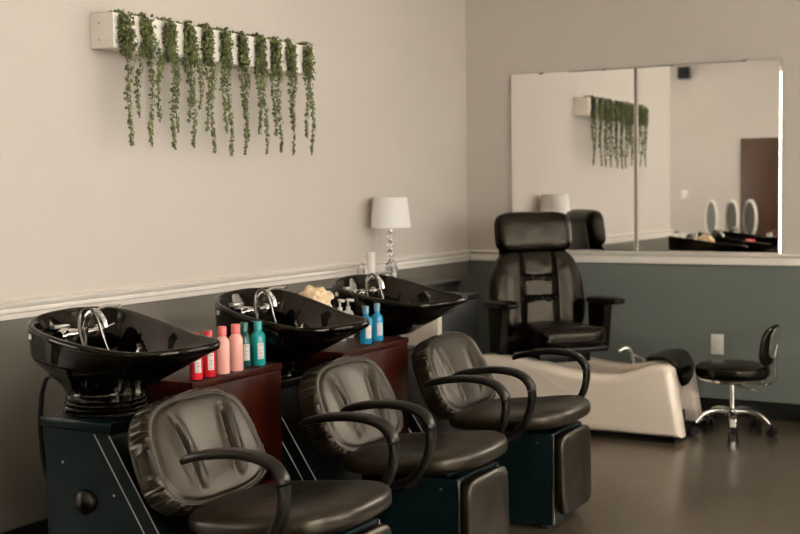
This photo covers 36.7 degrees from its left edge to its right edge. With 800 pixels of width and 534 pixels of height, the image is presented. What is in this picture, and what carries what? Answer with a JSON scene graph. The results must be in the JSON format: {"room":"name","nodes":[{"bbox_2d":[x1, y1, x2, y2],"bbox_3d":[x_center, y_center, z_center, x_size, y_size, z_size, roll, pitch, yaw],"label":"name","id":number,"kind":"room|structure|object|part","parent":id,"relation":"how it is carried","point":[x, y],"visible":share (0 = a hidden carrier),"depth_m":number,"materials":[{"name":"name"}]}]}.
{"room":"salon","nodes":[
{"label":"salon","id":0,"kind":"room"},
{"bbox_2d":[0,0,467,532],"bbox_3d":[-0.717,-0.749,5.693,0.140,3.400,4.400,1,4,29],"label":"wall","id":1,"kind":"structure","parent":0,"point":[83,209],"depth_m":5.29,"materials":[{"name":"beige paint"}]},
{"bbox_2d":[0,518,47,533],"bbox_3d":[-0.627,0.901,5.758,0.016,0.096,4.400,1,4,29],"label":"baseboard","id":2,"kind":"structure","parent":1,"relation":"attached to","point":[41,526],"depth_m":4.45,"materials":[{"name":"black"}]},
{"bbox_2d":[90,12,124,52],"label":"wall planter","id":3,"kind":"object","parent":1,"relation":"attached to","point":[104,34],"depth_m":4.65,"materials":[{"name":"beige paint"}]},
{"bbox_2d":[127,14,146,54],"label":"wall planter","id":4,"kind":"object","parent":1,"relation":"attached to","point":[137,26],"depth_m":4.75,"materials":[{"name":"beige paint"}]},
{"bbox_2d":[108,8,145,145],"bbox_3d":[-1.070,-0.736,4.705,0.110,0.533,0.134,1,4,29],"label":"trailing plant","id":5,"kind":"object","parent":4,"relation":"in","point":[126,33],"visible":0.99,"depth_m":4.67,"materials":[{"name":"green plant"}]},
{"bbox_2d":[152,19,167,58],"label":"wall planter","id":6,"kind":"object","parent":1,"relation":"attached to","point":[159,24],"depth_m":4.86,"materials":[{"name":"beige paint"}]},
{"bbox_2d":[128,12,164,146],"bbox_3d":[-1.011,-0.744,4.811,0.105,0.535,0.126,1,4,29],"label":"trailing plant","id":7,"kind":"object","parent":6,"relation":"in","point":[146,23],"visible":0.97,"depth_m":4.79,"materials":[{"name":"green plant"}]},
{"bbox_2d":[175,23,185,61],"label":"wall planter","id":8,"kind":"object","parent":1,"relation":"attached to","point":[180,27],"depth_m":4.98,"materials":[{"name":"beige paint"}]},
{"bbox_2d":[154,16,183,149],"bbox_3d":[-0.945,-0.747,4.919,0.097,0.539,0.108,2,4,35],"label":"trailing plant","id":9,"kind":"object","parent":8,"relation":"in","point":[169,28],"visible":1,"depth_m":4.90,"materials":[{"name":"green plant"}]},
{"bbox_2d":[172,19,204,147],"bbox_3d":[-0.880,-0.761,5.040,0.106,0.531,0.121,1,4,29],"label":"trailing plant","id":10,"kind":"object","parent":8,"relation":"in","point":[191,52],"visible":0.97,"depth_m":5.00,"materials":[{"name":"green plant"}]},
{"bbox_2d":[194,26,204,63],"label":"wall planter","id":11,"kind":"object","parent":1,"relation":"attached to","point":[199,30],"depth_m":5.08,"materials":[{"name":"beige paint"}]},
{"bbox_2d":[191,23,217,153],"bbox_3d":[-0.833,-0.757,5.129,0.105,0.554,0.084,1,4,29],"label":"trailing plant","id":12,"kind":"object","parent":11,"relation":"in","point":[207,41],"visible":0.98,"depth_m":5.10,"materials":[{"name":"green plant"}]},
{"bbox_2d":[210,29,222,66],"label":"wall planter","id":13,"kind":"object","parent":1,"relation":"attached to","point":[217,39],"depth_m":5.19,"materials":[{"name":"beige paint"}]},
{"bbox_2d":[212,27,234,156],"bbox_3d":[-0.773,-0.759,5.234,0.110,0.562,0.086,1,4,29],"label":"trailing plant","id":14,"kind":"object","parent":13,"relation":"in","point":[226,59],"visible":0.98,"depth_m":5.21,"materials":[{"name":"green plant"}]},
{"bbox_2d":[229,33,239,68],"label":"wall planter","id":15,"kind":"object","parent":1,"relation":"attached to","point":[234,52],"depth_m":5.30,"materials":[{"name":"beige paint"}]},
{"bbox_2d":[228,30,251,154],"bbox_3d":[-0.712,-0.771,5.341,0.104,0.552,0.080,1,4,29],"label":"trailing plant","id":16,"kind":"object","parent":15,"relation":"in","point":[243,53],"visible":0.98,"depth_m":5.32,"materials":[{"name":"green plant"}]},
{"bbox_2d":[0,250,470,320],"bbox_3d":[-0.631,0.060,5.702,0.032,0.067,4.400,1,4,29],"label":"trim","id":17,"kind":"structure","parent":1,"relation":"attached to","point":[32,307],"depth_m":5.26,"materials":[{"name":"beige paint"}]},
{"bbox_2d":[246,35,256,70],"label":"wall planter","id":18,"kind":"object","parent":1,"relation":"attached to","point":[252,53],"depth_m":5.41,"materials":[{"name":"beige paint"}]},
{"bbox_2d":[246,32,269,154],"bbox_3d":[-0.645,-0.782,5.457,0.111,0.550,0.089,1,4,29],"label":"trailing plant","id":19,"kind":"object","parent":18,"relation":"in","point":[261,45],"visible":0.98,"depth_m":5.43,"materials":[{"name":"green plant"}]},
{"bbox_2d":[265,39,273,73],"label":"wall planter","id":20,"kind":"object","parent":1,"relation":"attached to","point":[269,51],"depth_m":5.52,"materials":[{"name":"beige paint"}]},
{"bbox_2d":[262,36,283,152],"bbox_3d":[-0.579,-0.792,5.562,0.082,0.540,0.108,-3,4,-33],"label":"trailing plant","id":21,"kind":"object","parent":20,"relation":"in","point":[277,70],"visible":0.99,"depth_m":5.53,"materials":[{"name":"green plant"}]},
{"bbox_2d":[278,41,289,75],"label":"wall planter","id":22,"kind":"object","parent":1,"relation":"attached to","point":[283,51],"depth_m":5.63,"materials":[{"name":"beige paint"}]},
{"bbox_2d":[277,37,298,154],"bbox_3d":[-0.530,-0.798,5.668,0.113,0.549,0.084,1,4,29],"label":"trailing plant","id":23,"kind":"object","parent":22,"relation":"in","point":[291,57],"visible":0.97,"depth_m":5.64,"materials":[{"name":"green plant"}]},
{"bbox_2d":[293,44,306,75],"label":"wall planter","id":24,"kind":"object","parent":1,"relation":"attached to","point":[299,50],"depth_m":5.74,"materials":[{"name":"beige paint"}]},
{"bbox_2d":[297,41,315,155],"bbox_3d":[-0.459,-0.808,5.795,0.106,0.546,0.083,1,4,29],"label":"trailing plant","id":25,"kind":"object","parent":24,"relation":"in","point":[307,64],"visible":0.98,"depth_m":5.76,"materials":[{"name":"green plant"}]},
{"bbox_2d":[465,0,799,403],"bbox_3d":[3.244,-0.826,6.074,6.680,3.400,0.140,1,4,29],"label":"wall","id":26,"kind":"structure","parent":0,"point":[666,306],"depth_m":7.01,"materials":[{"name":"beige paint"}]},
{"bbox_2d":[511,67,635,251],"bbox_3d":[1.034,-0.636,7.230,0.790,1.083,0.026,1,4,29],"label":"wall mirror","id":27,"kind":"object","parent":26,"relation":"attached to","point":[573,133],"visible":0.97,"depth_m":7.20,"materials":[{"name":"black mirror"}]},
{"bbox_2d":[470,250,799,266],"bbox_3d":[3.226,-0.013,6.042,6.370,0.066,0.034,1,4,29],"label":"trim","id":28,"kind":"structure","parent":26,"relation":"attached to","point":[476,255],"depth_m":6.95,"materials":[{"name":"beige paint"}]},
{"bbox_2d":[637,57,781,253],"bbox_3d":[1.740,-0.621,6.835,0.821,1.083,0.026,1,4,29],"label":"wall mirror","id":29,"kind":"object","parent":26,"relation":"attached to","point":[709,134],"visible":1,"depth_m":6.82,"materials":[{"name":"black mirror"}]},
{"bbox_2d":[711,334,723,354],"bbox_3d":[1.809,0.440,6.882,0.072,0.116,0.009,1,4,29],"label":"wall outlet","id":30,"kind":"object","parent":26,"relation":"attached to","point":[717,340],"visible":1,"depth_m":6.88,"materials":[{"name":"white plastic"}]},
{"bbox_2d":[714,346,719,350],"bbox_3d":[1.808,0.465,6.881,0.034,0.028,0.003,1,4,29],"label":"socket","id":31,"kind":"object","parent":30,"relation":"attached to","point":[716,348],"depth_m":6.88,"materials":[{"name":"white plastic"}]},
{"bbox_2d":[700,397,799,420],"bbox_3d":[3.236,0.828,6.106,6.384,0.096,0.016,1,4,29],"label":"baseboard","id":32,"kind":"structure","parent":26,"relation":"attached to","point":[771,410],"depth_m":6.76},
{"bbox_2d":[509,415,799,533],"bbox_3d":[-0.812,1.214,2.381,10.080,0.100,10.780,1,4,29],"label":"floor","id":33,"kind":"structure","parent":0,"point":[703,483],"depth_m":5.26,"materials":[{"name":"brown concrete"}]},
{"bbox_2d":[27,304,399,533],"bbox_3d":[-0.607,0.605,3.579,1.212,0.961,0.617,1,4,29],"label":"shampoo chair","id":34,"kind":"object","parent":33,"relation":"on","point":[116,460],"visible":1,"depth_m":3.54,"materials":[{"name":"black leather"}]},
{"bbox_2d":[50,304,120,345],"bbox_3d":[-1.000,0.208,3.794,0.236,0.186,0.208,1,4,29],"label":"mixer tap","id":35,"kind":"object","parent":34,"relation":"on","point":[86,325],"depth_m":3.81,"materials":[{"name":"metal"}]},
{"bbox_2d":[27,306,219,394],"bbox_3d":[-0.869,0.261,3.661,0.397,0.234,0.651,-4,5,-43],"label":"basin","id":36,"kind":"object","parent":34,"relation":"in","point":[88,350],"depth_m":3.61,"materials":[{"name":"black ceramic"}]},
{"bbox_3d":[-0.595,0.537,3.567,0.211,0.338,0.516,1,4,29],"label":"backrest","id":37,"kind":"part","parent":34,"relation":"part of","materials":[{"name":"black leather"}]},
{"bbox_3d":[-0.436,0.512,3.149,0.342,0.081,0.047,1,4,29],"label":"armrest","id":38,"kind":"part","parent":34,"relation":"part of","materials":[{"name":"black plastic"}]},
{"bbox_3d":[-0.306,0.677,3.414,0.523,0.122,0.519,1,4,29],"label":"seat","id":39,"kind":"part","parent":34,"relation":"part of","materials":[{"name":"black leather"}]},
{"bbox_3d":[-0.158,0.477,3.646,0.342,0.081,0.047,1,4,29],"label":"armrest","id":40,"kind":"part","parent":34,"relation":"part of","materials":[{"name":"black plastic"}]},
{"bbox_2d":[147,361,282,485],"bbox_3d":[-0.693,0.699,4.106,0.385,0.710,0.490,1,4,29],"label":"base cabinet","id":41,"kind":"object","parent":33,"relation":"on","point":[258,388],"visible":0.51,"depth_m":4.08,"materials":[{"name":"red wood"}]},
{"bbox_2d":[189,332,202,379],"bbox_3d":[-0.650,0.283,3.847,0.044,0.150,0.043,1,4,29],"label":"shampoo bottle","id":42,"kind":"object","parent":41,"relation":"on","point":[196,368],"visible":0.44,"depth_m":3.83,"materials":[{"name":"red plastic"}]},
{"bbox_2d":[203,330,215,376],"bbox_3d":[-0.618,0.279,3.904,0.044,0.150,0.043,1,4,29],"label":"shampoo bottle","id":43,"kind":"object","parent":41,"relation":"on","point":[209,361],"visible":0.53,"depth_m":3.89,"materials":[{"name":"red plastic"}]},
{"bbox_2d":[216,326,229,373],"bbox_3d":[-0.583,0.272,3.967,0.047,0.155,0.047,1,4,29],"label":"shampoo bottle","id":44,"kind":"object","parent":41,"relation":"on","point":[223,353],"visible":0.94,"depth_m":3.95,"materials":[{"name":"pink plastic"}]},
{"bbox_2d":[229,324,243,370],"bbox_3d":[-0.548,0.268,4.033,0.049,0.155,0.049,1,4,29],"label":"shampoo bottle","id":45,"kind":"object","parent":41,"relation":"on","point":[236,340],"visible":0.98,"depth_m":4.01,"materials":[{"name":"pink plastic"}]},
{"bbox_3d":[-0.535,0.681,4.016,0.018,0.621,0.478,1,4,29],"label":"panel","id":46,"kind":"part","parent":41,"relation":"part of","materials":[{"name":"red wood"}]},
{"bbox_2d":[239,322,251,366],"bbox_3d":[-0.530,0.264,4.115,0.046,0.152,0.045,1,4,29],"label":"shampoo bottle","id":47,"kind":"object","parent":41,"relation":"on","point":[244,333],"visible":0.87,"depth_m":4.10,"materials":[{"name":"green plastic"}]},
{"bbox_2d":[251,321,265,365],"bbox_3d":[-0.486,0.261,4.147,0.050,0.152,0.049,1,4,29],"label":"shampoo bottle","id":48,"kind":"object","parent":41,"relation":"on","point":[258,343],"visible":1,"depth_m":4.13,"materials":[{"name":"teal plastic"}]},
{"bbox_2d":[295,335,408,433],"bbox_3d":[-0.276,0.650,4.789,0.445,0.710,0.500,1,4,29],"label":"base cabinet","id":49,"kind":"object","parent":33,"relation":"on","point":[391,354],"visible":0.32,"depth_m":4.74,"materials":[{"name":"red wood"}]},
{"bbox_2d":[298,285,333,305],"bbox_3d":[-0.341,0.182,4.745,0.153,0.230,0.172,1,4,29],"label":"sponge","id":50,"kind":"object","parent":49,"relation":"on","point":[320,294],"visible":0.43,"depth_m":4.70,"materials":[{"name":"beige plastic"}]},
{"bbox_2d":[337,299,345,340],"bbox_3d":[-0.236,0.210,4.799,0.048,0.165,0.058,-3,4,-26],"label":"pump bottle","id":51,"kind":"object","parent":49,"relation":"on","point":[339,300],"visible":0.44,"depth_m":4.79,"materials":[{"name":"white plastic"}]},
{"bbox_2d":[344,299,353,337],"bbox_3d":[-0.206,0.208,4.891,0.044,0.158,0.056,-4,5,-38],"label":"pump bottle","id":52,"kind":"object","parent":49,"relation":"on","point":[347,310],"visible":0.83,"depth_m":4.88,"materials":[{"name":"white plastic"}]},
{"bbox_2d":[360,306,371,343],"bbox_3d":[-0.133,0.224,4.705,0.050,0.146,0.049,1,4,29],"label":"shampoo bottle","id":53,"kind":"object","parent":49,"relation":"on","point":[365,334],"visible":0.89,"depth_m":4.69,"materials":[{"name":"blue plastic"}]},
{"bbox_2d":[371,303,382,340],"bbox_3d":[-0.090,0.217,4.789,0.048,0.148,0.047,1,4,29],"label":"shampoo bottle","id":54,"kind":"object","parent":49,"relation":"on","point":[377,318],"visible":0.98,"depth_m":4.77,"materials":[{"name":"blue plastic"}]},
{"bbox_3d":[-0.092,0.633,4.684,0.018,0.621,0.488,1,4,29],"label":"panel","id":55,"kind":"part","parent":49,"relation":"part of","materials":[{"name":"red wood"}]},
{"bbox_2d":[214,286,510,533],"bbox_3d":[-0.214,0.558,4.280,1.212,0.956,0.617,1,4,29],"label":"shampoo chair","id":56,"kind":"object","parent":33,"relation":"on","point":[449,482],"visible":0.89,"depth_m":4.10,"materials":[{"name":"black leather"}]},
{"bbox_2d":[229,286,286,318],"bbox_3d":[-0.534,0.163,4.455,0.217,0.183,0.208,1,4,29],"label":"mixer tap","id":57,"kind":"object","parent":56,"relation":"on","point":[251,302],"depth_m":4.48,"materials":[{"name":"metal"}]},
{"bbox_2d":[214,288,369,377],"bbox_3d":[-0.391,0.246,4.346,0.601,0.307,0.434,1,4,29],"label":"basin","id":58,"kind":"object","parent":56,"relation":"in","point":[296,327],"depth_m":4.30,"materials":[{"name":"black ceramic"}]},
{"bbox_3d":[-0.171,0.488,4.251,0.211,0.338,0.516,1,4,29],"label":"backrest","id":59,"kind":"part","parent":56,"relation":"part of","materials":[{"name":"black leather"}]},
{"bbox_3d":[-0.043,0.463,3.850,0.342,0.081,0.047,1,4,29],"label":"armrest","id":60,"kind":"part","parent":56,"relation":"part of","materials":[{"name":"black plastic"}]},
{"bbox_3d":[0.004,0.699,3.923,0.100,0.018,0.143,1,4,29],"label":"arm mount","id":61,"kind":"part","parent":56,"relation":"part of","materials":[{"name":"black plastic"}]},
{"bbox_3d":[0.087,0.628,4.115,0.523,0.122,0.519,1,4,29],"label":"seat","id":62,"kind":"part","parent":56,"relation":"part of","materials":[{"name":"black leather"}]},
{"bbox_3d":[0.077,0.669,4.125,0.330,0.010,0.280,1,4,29],"label":"seat plate","id":63,"kind":"part","parent":56,"relation":"part of","materials":[{"name":"black plastic"}]},
{"bbox_3d":[0.235,0.428,4.346,0.342,0.081,0.047,1,4,29],"label":"armrest","id":64,"kind":"part","parent":56,"relation":"part of","materials":[{"name":"black plastic"}]},
{"bbox_2d":[297,278,460,307],"bbox_3d":[-0.076,0.503,6.295,0.407,0.810,1.040,1,4,29],"label":"storage cabinet","id":65,"kind":"object","parent":33,"relation":"on","point":[447,285],"visible":0.07,"depth_m":6.52,"materials":[{"name":"black laminate"}]},
{"bbox_2d":[357,262,369,274],"bbox_3d":[-0.186,0.041,6.140,0.066,0.134,0.066,1,4,29],"label":"glass jar","id":66,"kind":"object","parent":65,"relation":"on","point":[363,268],"visible":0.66,"depth_m":6.11,"materials":[{"name":"clear glass"}]},
{"bbox_3d":[-0.187,-0.012,6.137,0.058,0.028,0.058,1,4,29],"label":"jar lid","id":67,"kind":"part","parent":66,"relation":"part of","materials":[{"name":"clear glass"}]},
{"bbox_2d":[366,251,375,273],"bbox_3d":[-0.152,0.005,6.302,0.048,0.183,0.048,1,4,29],"label":"candle","id":68,"kind":"object","parent":65,"relation":"on","point":[370,256],"visible":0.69,"depth_m":6.28,"materials":[{"name":"white wax"}]},
{"bbox_2d":[370,197,410,262],"bbox_3d":[-0.050,-0.146,6.504,0.220,0.457,0.220,1,4,29],"label":"table lamp","id":69,"kind":"object","parent":65,"relation":"on","point":[387,212],"visible":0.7,"depth_m":6.41,"materials":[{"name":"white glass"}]},
{"bbox_3d":[-0.052,-0.293,6.495,0.220,0.162,0.220,1,4,29],"label":"lamp shade","id":70,"kind":"part","parent":69,"relation":"part of","materials":[{"name":"white fabric"}]},
{"bbox_2d":[385,260,397,277],"bbox_3d":[-0.045,0.029,6.290,0.066,0.134,0.066,1,4,29],"label":"glass jar","id":71,"kind":"object","parent":65,"relation":"on","point":[390,266],"visible":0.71,"depth_m":6.26,"materials":[{"name":"clear glass"}]},
{"bbox_3d":[-0.046,-0.023,6.287,0.058,0.028,0.058,1,4,29],"label":"jar lid","id":72,"kind":"part","parent":71,"relation":"part of","materials":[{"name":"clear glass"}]},
{"bbox_3d":[0.196,0.470,6.433,0.016,0.710,0.504,1,4,29],"label":"door","id":73,"kind":"part","parent":65,"relation":"part of","materials":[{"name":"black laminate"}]},
{"bbox_2d":[401,292,478,430],"bbox_3d":[0.125,0.535,5.861,0.375,0.795,0.456,1,4,29],"label":"base cabinet","id":74,"kind":"object","parent":33,"relation":"on","point":[464,318],"visible":0.12,"depth_m":5.74,"materials":[{"name":"black laminate"}]},
{"bbox_3d":[0.026,0.566,5.685,0.375,0.757,0.040,1,4,29],"label":"panel","id":75,"kind":"part","parent":74,"relation":"part of","materials":[{"name":"beige laminate"}]},
{"bbox_3d":[0.291,0.527,5.792,0.010,0.715,0.392,1,4,29],"label":"cabinet door","id":76,"kind":"part","parent":74,"relation":"part of","materials":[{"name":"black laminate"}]},
{"bbox_2d":[332,271,590,527],"bbox_3d":[0.179,0.506,4.981,1.212,0.961,0.617,1,4,29],"label":"shampoo chair","id":77,"kind":"object","parent":33,"relation":"on","point":[547,458],"visible":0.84,"depth_m":4.75,"materials":[{"name":"black leather"}]},
{"bbox_2d":[342,271,392,295],"bbox_3d":[-0.150,0.111,5.160,0.215,0.186,0.208,1,4,29],"label":"mixer tap","id":78,"kind":"object","parent":77,"relation":"on","point":[361,284],"depth_m":5.19,"materials":[{"name":"metal"}]},
{"bbox_2d":[332,274,467,336],"bbox_3d":[-0.005,0.197,5.051,0.603,0.304,0.434,1,4,29],"label":"basin","id":79,"kind":"object","parent":77,"relation":"in","point":[406,306],"depth_m":4.98,"materials":[{"name":"black ceramic"}]},
{"bbox_3d":[0.222,0.439,4.952,0.211,0.338,0.516,1,4,29],"label":"backrest","id":80,"kind":"part","parent":77,"relation":"part of","materials":[{"name":"black leather"}]},
{"bbox_3d":[0.350,0.414,4.551,0.342,0.081,0.047,1,4,29],"label":"armrest","id":81,"kind":"part","parent":77,"relation":"part of","materials":[{"name":"black plastic"}]},
{"bbox_3d":[0.397,0.649,4.623,0.100,0.018,0.143,1,4,29],"label":"arm mount","id":82,"kind":"part","parent":77,"relation":"part of","materials":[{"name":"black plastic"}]},
{"bbox_3d":[0.480,0.579,4.816,0.523,0.122,0.519,1,4,29],"label":"seat","id":83,"kind":"part","parent":77,"relation":"part of","materials":[{"name":"black leather"}]},
{"bbox_3d":[0.470,0.619,4.825,0.330,0.010,0.280,1,4,29],"label":"seat plate","id":84,"kind":"part","parent":77,"relation":"part of","materials":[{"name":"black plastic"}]},
{"bbox_3d":[0.628,0.379,5.047,0.342,0.081,0.047,1,4,29],"label":"armrest","id":85,"kind":"part","parent":77,"relation":"part of","materials":[{"name":"black plastic"}]},
{"bbox_2d":[483,346,702,443],"bbox_3d":[1.023,0.653,6.641,1.226,0.437,0.602,1,4,29],"label":"tub","id":86,"kind":"object","parent":33,"relation":"on","point":[655,399],"visible":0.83,"depth_m":6.29,"materials":[{"name":"beige plastic"}]},
{"bbox_2d":[483,211,624,362],"bbox_3d":[0.838,0.102,6.712,0.730,0.812,0.649,-2,4,-17],"label":"chair","id":87,"kind":"object","parent":86,"relation":"on","point":[536,300],"visible":0.99,"depth_m":6.83,"materials":[{"name":"black leather"}]},
{"bbox_3d":[0.612,0.352,6.648,0.185,0.248,0.240,-2,4,-17],"label":"armrest","id":88,"kind":"part","parent":87,"relation":"part of","materials":[{"name":"black leather"}]},
{"bbox_3d":[0.781,0.145,6.906,0.578,0.521,0.153,-2,4,-17],"label":"backrest","id":89,"kind":"part","parent":87,"relation":"part of","materials":[{"name":"black leather"}]},
{"bbox_3d":[0.866,0.466,6.658,0.420,0.092,0.420,-2,4,-17],"label":"seat","id":90,"kind":"part","parent":87,"relation":"part of","materials":[{"name":"black leather"}]},
{"bbox_3d":[0.868,0.367,6.643,0.424,0.121,0.470,-2,4,-17],"label":"seat","id":91,"kind":"part","parent":87,"relation":"part of","materials":[{"name":"black leather"}]},
{"bbox_3d":[1.076,0.337,6.787,0.185,0.248,0.240,-2,4,-17],"label":"armrest","id":92,"kind":"part","parent":87,"relation":"part of","materials":[{"name":"black leather"}]},
{"bbox_2d":[645,348,693,385],"bbox_3d":[1.425,0.531,6.406,0.219,0.176,0.330,1,4,29],"label":"cushion","id":93,"kind":"object","parent":86,"relation":"on","point":[680,359],"depth_m":6.32,"materials":[{"name":"black leather"}]},
{"bbox_2d":[687,324,781,441],"bbox_3d":[1.760,0.587,6.325,0.454,0.588,0.457,1,4,29],"label":"stool","id":94,"kind":"object","parent":33,"relation":"on","point":[730,372],"visible":1,"depth_m":6.22,"materials":[{"name":"black leather"}]},
{"bbox_3d":[1.638,0.780,6.342,0.183,0.076,0.044,-1,4,-3],"label":"leg","id":95,"kind":"part","parent":94,"relation":"part of","materials":[{"name":"silver metal"}]},
{"bbox_3d":[1.706,0.773,6.450,0.044,0.076,0.183,-2,4,-22],"label":"leg","id":96,"kind":"part","parent":94,"relation":"part of","materials":[{"name":"silver metal"}]},
{"bbox_3d":[1.720,0.785,6.242,0.044,0.076,0.183,0,4,15],"label":"leg","id":97,"kind":"part","parent":94,"relation":"part of","materials":[{"name":"silver metal"}]},
{"bbox_3d":[1.744,0.539,6.334,0.384,0.073,0.384,1,4,29],"label":"seat","id":98,"kind":"part","parent":94,"relation":"part of","materials":[{"name":"black leather"}]},
{"bbox_3d":[1.831,0.773,6.419,0.183,0.076,0.044,-4,5,-40],"label":"leg","id":99,"kind":"part","parent":94,"relation":"part of","materials":[{"name":"silver metal"}]},
{"bbox_3d":[1.796,0.628,6.255,0.112,0.020,0.012,2,4,37],"label":"height lever","id":100,"kind":"part","parent":94,"relation":"part of","materials":[{"name":"silver metal"}]},
{"bbox_3d":[1.842,0.781,6.293,0.183,0.076,0.046,1,4,29],"label":"leg","id":101,"kind":"part","parent":94,"relation":"part of","materials":[{"name":"silver metal"}]},
{"bbox_3d":[1.916,0.403,6.228,0.072,0.213,0.270,1,4,29],"label":"backrest","id":102,"kind":"part","parent":94,"relation":"part of","materials":[{"name":"black leather"}]},
{"bbox_3d":[1.940,0.385,6.213,0.039,0.168,0.220,1,4,29],"label":"plate","id":103,"kind":"part","parent":94,"relation":"part of","materials":[{"name":"silver metal"}]}
]}

